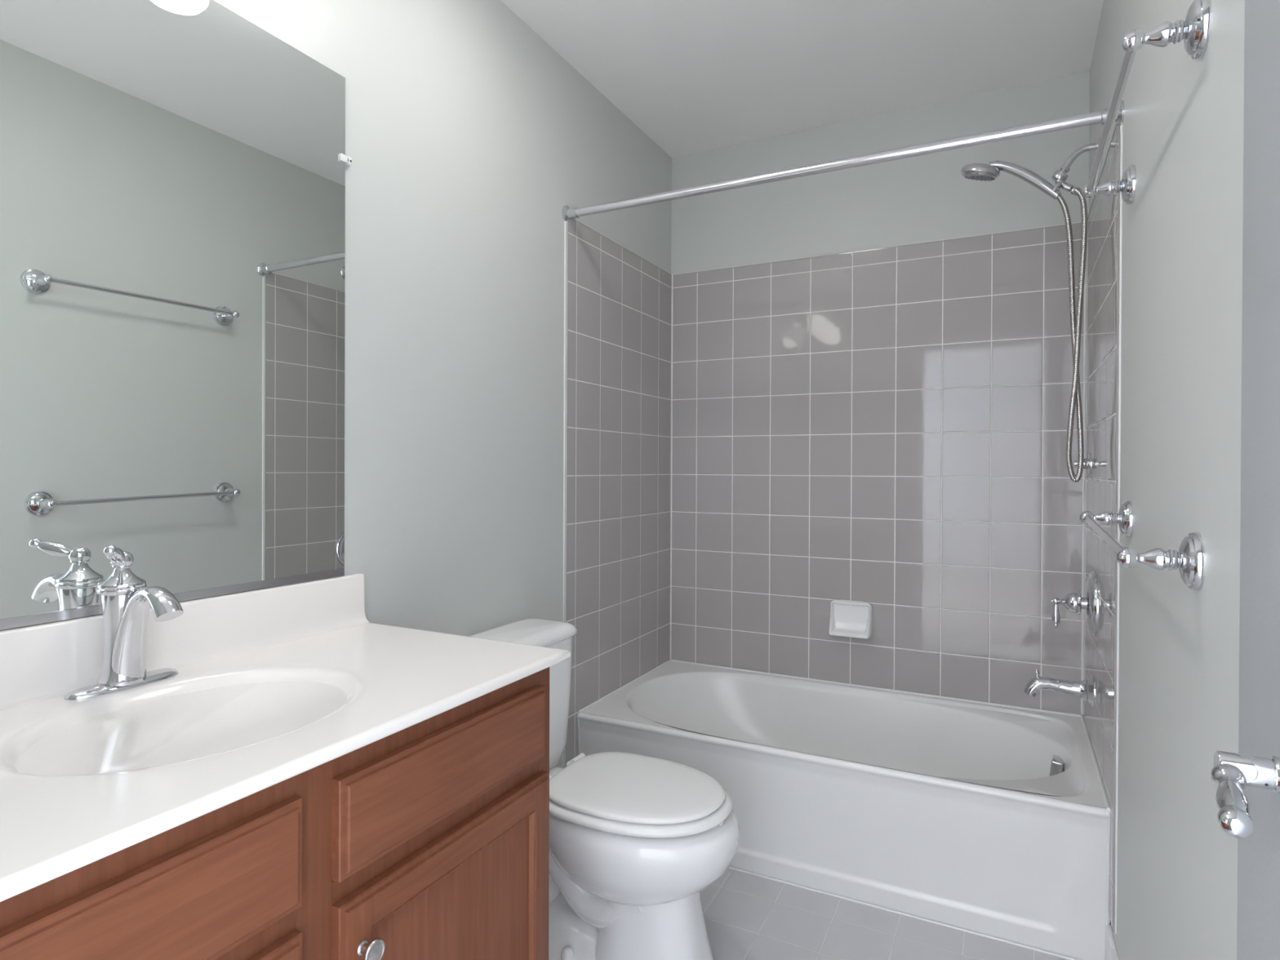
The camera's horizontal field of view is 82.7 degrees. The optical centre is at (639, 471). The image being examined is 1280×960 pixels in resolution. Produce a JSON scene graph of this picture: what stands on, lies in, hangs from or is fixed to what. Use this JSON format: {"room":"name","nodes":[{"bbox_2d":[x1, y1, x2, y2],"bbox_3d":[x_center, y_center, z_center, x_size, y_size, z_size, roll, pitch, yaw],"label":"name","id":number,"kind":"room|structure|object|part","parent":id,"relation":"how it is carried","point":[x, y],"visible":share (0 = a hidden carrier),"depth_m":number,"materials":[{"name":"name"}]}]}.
{"room":"bathroom","nodes":[
{"label":"bathroom","id":0,"kind":"room"},
{"bbox_2d":[3,0,671,768],"bbox_3d":[-0.548,-0.056,1.825,0.128,2.488,2.995,0,0,27],"label":"wall","id":1,"kind":"structure","parent":0,"point":[508,360],"depth_m":2.00,"materials":[{"name":"grey paint"}]},
{"bbox_2d":[0,0,345,630],"bbox_3d":[-0.858,-0.304,1.080,0.007,1.050,1.028,0,0,27],"label":"wall mirror","id":2,"kind":"object","parent":1,"relation":"attached to","point":[172,172],"visible":1,"depth_m":1.21,"materials":[{"name":"white mirror"}]},
{"bbox_2d":[0,573,369,710],"bbox_3d":[-0.830,0.281,1.109,0.038,0.118,1.032,0,0,27],"label":"backsplash","id":3,"kind":"structure","parent":1,"relation":"attached to","point":[47,660],"depth_m":1.24,"materials":[{"name":"stone"}]},
{"bbox_2d":[340,153,352,166],"bbox_3d":[-0.622,-0.658,1.536,0.012,0.018,0.032,0,0,27],"label":"mirror clip","id":4,"kind":"object","parent":1,"relation":"attached to","point":[348,160],"visible":1,"depth_m":1.53,"materials":[{"name":"white plastic"}]},
{"bbox_3d":[-0.055,0.179,2.665,0.008,1.990,0.810,0,0,27],"label":"tile panel","id":5,"kind":"part","parent":1,"relation":"part of","materials":[{"name":"grey tile"}]},
{"bbox_2d":[561,99,1124,222],"bbox_3d":[0.427,-0.812,1.974,1.482,0.055,0.055,0,0,27],"label":"shower curtain rod","id":6,"kind":"object","parent":1,"relation":"attached to","point":[1099,117],"visible":0.86,"depth_m":1.89,"materials":[{"name":"silver metal"}]},
{"bbox_2d":[500,0,1103,157],"bbox_3d":[0.167,-1.345,1.457,1.722,0.100,2.995,0,0,27],"label":"ceiling","id":7,"kind":"structure","parent":0,"point":[694,76],"depth_m":2.26,"materials":[{"name":"white paint"}]},
{"bbox_2d":[670,71,1089,804],"bbox_3d":[0.811,-0.055,2.739,1.482,2.488,0.132,0,0,27],"label":"wall","id":8,"kind":"structure","parent":0,"point":[872,366],"depth_m":2.63,"materials":[{"name":"grey tile"}]},
{"bbox_2d":[828,600,872,639],"bbox_3d":[0.767,0.540,2.660,0.154,0.127,0.061,0,0,27],"label":"soap dish","id":9,"kind":"object","parent":8,"relation":"attached to","point":[847,618],"visible":1,"depth_m":2.67,"materials":[{"name":"white ceramic"}]},
{"bbox_3d":[0.785,-0.012,2.688,1.482,1.602,0.008,0,0,27],"label":"tile panel","id":10,"kind":"part","parent":8,"relation":"part of","materials":[{"name":"grey tile"}]},
{"bbox_2d":[700,868,1067,959],"bbox_3d":[0.156,1.253,1.470,1.722,0.120,2.995,0,0,27],"label":"floor","id":11,"kind":"structure","parent":0,"point":[748,917],"depth_m":1.88,"materials":[{"name":"grey tile"}]},
{"bbox_2d":[0,666,549,959],"bbox_3d":[-0.599,0.768,0.997,0.554,0.848,0.998,0,0,27],"label":"vanity cabinet","id":12,"kind":"object","parent":11,"relation":"on","point":[428,839],"visible":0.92,"depth_m":0.92,"materials":[{"name":"brown wood"}]},
{"bbox_3d":[-0.498,0.447,0.661,0.020,0.127,0.434,0,0,27],"label":"drawer","id":13,"kind":"part","parent":12,"relation":"part of","materials":[{"name":"brown wood"}]},
{"bbox_3d":[-0.502,0.804,0.656,0.020,0.524,0.450,0,0,27],"label":"cabinet door","id":14,"kind":"part","parent":12,"relation":"part of","materials":[{"name":"brown wood"}]},
{"bbox_2d":[0,573,570,902],"bbox_3d":[-0.604,0.338,0.995,0.544,0.228,1.033,0,0,27],"label":"countertop","id":15,"kind":"structure","parent":12,"relation":"on","point":[272,686],"depth_m":1.02,"materials":[{"name":"stone"}]},
{"bbox_2d":[63,545,183,700],"bbox_3d":[-0.761,0.215,1.074,0.141,0.219,0.160,0,0,-35],"label":"sink faucet","id":16,"kind":"object","parent":15,"relation":"on","point":[126,599],"visible":1,"depth_m":1.08,"materials":[{"name":"silver metal"}]},
{"bbox_3d":[-0.770,0.122,1.067,0.021,0.034,0.066,0,0,-27],"label":"lever","id":17,"kind":"part","parent":16,"relation":"part of","materials":[{"name":"silver metal"}]},
{"bbox_3d":[-0.782,0.319,1.104,0.051,0.012,0.156,0,0,27],"label":"plate","id":18,"kind":"part","parent":16,"relation":"part of","materials":[{"name":"silver metal"}]},
{"bbox_3d":[-0.734,0.244,1.079,0.147,0.151,0.053,0,0,27],"label":"spout","id":19,"kind":"part","parent":16,"relation":"part of","materials":[{"name":"silver metal"}]},
{"bbox_3d":[-0.342,0.606,0.919,0.027,0.033,0.033,0,0,27],"label":"knob","id":20,"kind":"part","parent":12,"relation":"part of","materials":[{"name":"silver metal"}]},
{"bbox_3d":[-0.274,0.446,1.100,0.020,0.127,0.446,0,0,27],"label":"drawer","id":21,"kind":"part","parent":12,"relation":"part of","materials":[{"name":"brown wood"}]},
{"bbox_3d":[-0.273,0.803,1.107,0.020,0.524,0.458,0,0,27],"label":"cabinet door","id":22,"kind":"part","parent":12,"relation":"part of","materials":[{"name":"brown wood"}]},
{"bbox_3d":[-0.263,0.566,1.102,0.001,0.034,0.350,0,0,27],"label":"door rail","id":23,"kind":"part","parent":12,"relation":"part of","materials":[{"name":"brown wood"}]},
{"bbox_2d":[467,617,739,959],"bbox_3d":[-0.099,0.805,1.792,0.706,0.770,0.368,0,0,27],"label":"toilet","id":24,"kind":"object","parent":11,"relation":"on","point":[636,840],"visible":0.73,"depth_m":1.65,"materials":[{"name":"white ceramic"}]},
{"bbox_3d":[-0.328,0.436,1.907,0.188,0.036,0.368,0,0,27],"label":"tank lid","id":25,"kind":"part","parent":24,"relation":"part of","materials":[{"name":"white ceramic"}]},
{"bbox_2d":[549,766,563,776],"bbox_3d":[-0.270,0.842,1.879,0.285,0.074,0.230,0,0,27],"label":"toilet seat hinge","id":26,"kind":"object","parent":24,"relation":"attached to","point":[553,770],"depth_m":1.95,"materials":[{"name":"white plastic"}]},
{"bbox_3d":[-0.329,0.629,1.908,0.168,0.351,0.350,0,0,27],"label":"tank","id":27,"kind":"part","parent":24,"relation":"part of","materials":[{"name":"white ceramic"}]},
{"bbox_3d":[-0.005,0.753,1.744,0.423,0.016,0.336,0,0,27],"label":"seat lid","id":28,"kind":"part","parent":24,"relation":"part of","materials":[{"name":"white plastic"}]},
{"bbox_3d":[-0.008,0.896,1.746,0.503,0.208,0.366,0,0,27],"label":"bowl","id":29,"kind":"part","parent":24,"relation":"part of","materials":[{"name":"white ceramic"}]},
{"bbox_2d":[577,659,1110,959],"bbox_3d":[0.613,0.988,2.364,1.478,0.407,0.730,0,0,27],"label":"bathtub","id":30,"kind":"object","parent":11,"relation":"on","point":[954,813],"visible":0.77,"depth_m":2.07,"materials":[{"name":"white ceramic"}]},
{"bbox_3d":[1.216,0.868,2.122,0.035,0.062,0.063,0,0,34],"label":"overflow plate","id":31,"kind":"part","parent":30,"relation":"part of","materials":[{"name":"silver metal"}]},
{"bbox_2d":[1082,0,1244,959],"bbox_3d":[0.872,-0.046,1.101,0.128,2.488,2.995,0,0,27],"label":"wall","id":32,"kind":"structure","parent":0,"point":[1164,268],"depth_m":1.15,"materials":[{"name":"grey paint"}]},
{"bbox_2d":[960,160,1087,482],"bbox_3d":[1.099,-0.441,2.099,0.324,0.940,0.108,0,0,27],"label":"shower","id":33,"kind":"object","parent":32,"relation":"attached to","point":[978,171],"visible":0.98,"depth_m":2.04,"materials":[{"name":"silver metal"}]},
{"bbox_3d":[1.002,-0.868,2.150,0.086,0.031,0.087,0,0,27],"label":"spray plate","id":34,"kind":"part","parent":33,"relation":"part of","materials":[{"name":"grey rubber"}]},
{"bbox_3d":[1.107,-0.839,2.094,0.186,0.135,0.036,0,0,27],"label":"handle","id":35,"kind":"part","parent":33,"relation":"part of","materials":[{"name":"silver metal"}]},
{"bbox_2d":[1023,668,1094,706],"bbox_3d":[1.208,0.621,2.102,0.175,0.088,0.086,0,0,27],"label":"tub spout","id":36,"kind":"object","parent":32,"relation":"attached to","point":[1085,689],"visible":1,"depth_m":2.08,"materials":[{"name":"silver metal"}]},
{"bbox_3d":[1.161,0.590,2.126,0.012,0.027,0.012,0,0,27],"label":"diverter knob","id":37,"kind":"part","parent":36,"relation":"part of","materials":[{"name":"silver metal"}]},
{"bbox_3d":[1.200,0.627,2.107,0.155,0.059,0.048,0,0,27],"label":"spout","id":38,"kind":"part","parent":36,"relation":"part of","materials":[{"name":"silver metal"}]},
{"bbox_2d":[1051,571,1097,637],"bbox_3d":[1.233,0.373,2.072,0.107,0.184,0.184,0,0,27],"label":"shower valve","id":39,"kind":"object","parent":32,"relation":"attached to","point":[1073,602],"visible":1,"depth_m":2.04,"materials":[{"name":"silver metal"}]},
{"bbox_3d":[1.196,0.412,2.091,0.022,0.070,0.022,0,0,27],"label":"valve lever","id":40,"kind":"part","parent":39,"relation":"part of","materials":[{"name":"silver metal"}]},
{"bbox_3d":[1.217,0.373,2.080,0.073,0.071,0.071,0,0,27],"label":"valve handle","id":41,"kind":"part","parent":39,"relation":"part of","materials":[{"name":"silver metal"}]},
{"bbox_3d":[1.254,0.373,2.061,0.022,0.033,0.033,0,0,27],"label":"valve stem","id":42,"kind":"part","parent":39,"relation":"part of","materials":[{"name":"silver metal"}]},
{"bbox_2d":[1051,137,1100,191],"bbox_3d":[1.222,-0.855,2.035,0.122,0.141,0.060,0,0,27],"label":"pipe","id":43,"kind":"object","parent":32,"relation":"attached to","point":[1060,177],"visible":0.83,"depth_m":2.04,"materials":[{"name":"silver metal"}]},
{"bbox_3d":[1.234,-0.879,2.029,0.096,0.063,0.018,0,0,27],"label":"arm","id":44,"kind":"part","parent":43,"relation":"part of","materials":[{"name":"silver metal"}]},
{"bbox_2d":[1073,453,1091,474],"bbox_3d":[1.333,-0.024,2.194,0.043,0.064,0.064,0,0,27],"label":"wall hook","id":45,"kind":"object","parent":32,"relation":"attached to","point":[1087,462],"visible":0.8,"depth_m":2.18,"materials":[{"name":"silver metal"}]},
{"bbox_3d":[1.351,-0.024,2.185,0.004,0.064,0.064,0,0,27],"label":"hook plate","id":46,"kind":"part","parent":45,"relation":"part of","materials":[{"name":"silver metal"}]},
{"bbox_3d":[1.262,0.119,2.001,0.008,1.852,0.800,0,0,27],"label":"tile panel","id":47,"kind":"part","parent":32,"relation":"part of","materials":[{"name":"grey tile"}]},
{"bbox_2d":[1105,924,1118,959],"bbox_3d":[0.843,1.140,1.199,0.014,0.115,1.215,0,0,27],"label":"baseboard","id":48,"kind":"structure","parent":32,"relation":"attached to","point":[1111,953],"depth_m":1.68,"materials":[{"name":"white paint"}]},
{"bbox_2d":[1079,500,1204,591],"bbox_3d":[0.831,0.107,1.246,0.090,0.096,0.683,0,0,27],"label":"towel bar","id":49,"kind":"object","parent":32,"relation":"attached to","point":[1189,559],"visible":1,"depth_m":0.97,"materials":[{"name":"silver metal"}]},
{"bbox_3d":[0.970,0.098,1.515,0.049,0.030,0.030,0,0,27],"label":"post","id":50,"kind":"part","parent":49,"relation":"part of","materials":[{"name":"silver metal"}]},
{"bbox_3d":[0.695,0.117,0.975,0.049,0.030,0.030,0,0,27],"label":"post","id":51,"kind":"part","parent":49,"relation":"part of","materials":[{"name":"silver metal"}]},
{"bbox_2d":[1081,0,1211,204],"bbox_3d":[0.830,-0.583,1.236,0.090,0.084,0.688,0,0,27],"label":"towel bar","id":52,"kind":"object","parent":32,"relation":"attached to","point":[1194,32],"visible":1,"depth_m":0.97,"materials":[{"name":"silver metal"}]},
{"bbox_3d":[0.971,-0.588,1.507,0.049,0.030,0.030,0,0,27],"label":"post","id":53,"kind":"part","parent":52,"relation":"part of","materials":[{"name":"silver metal"}]},
{"bbox_3d":[0.693,-0.578,0.963,0.049,0.030,0.030,0,0,27],"label":"post","id":54,"kind":"part","parent":52,"relation":"part of","materials":[{"name":"silver metal"}]},
{"bbox_3d":[-0.490,-0.047,0.182,1.482,2.488,0.120,0,0,27],"label":"wall","id":55,"kind":"structure","parent":0,"visible":0},
{"bbox_2d":[1210,0,1279,959],"bbox_3d":[0.340,0.178,0.298,0.097,2.018,0.816,0,0,27],"label":"door","id":56,"kind":"structure","parent":55,"relation":"in","point":[1247,781],"depth_m":0.59,"materials":[{"name":"grey paint"}]},
{"bbox_3d":[0.398,0.220,0.489,0.020,0.026,0.080,0,0,36],"label":"lever","id":57,"kind":"part","parent":56,"relation":"part of","materials":[{"name":"silver metal"}]}
]}

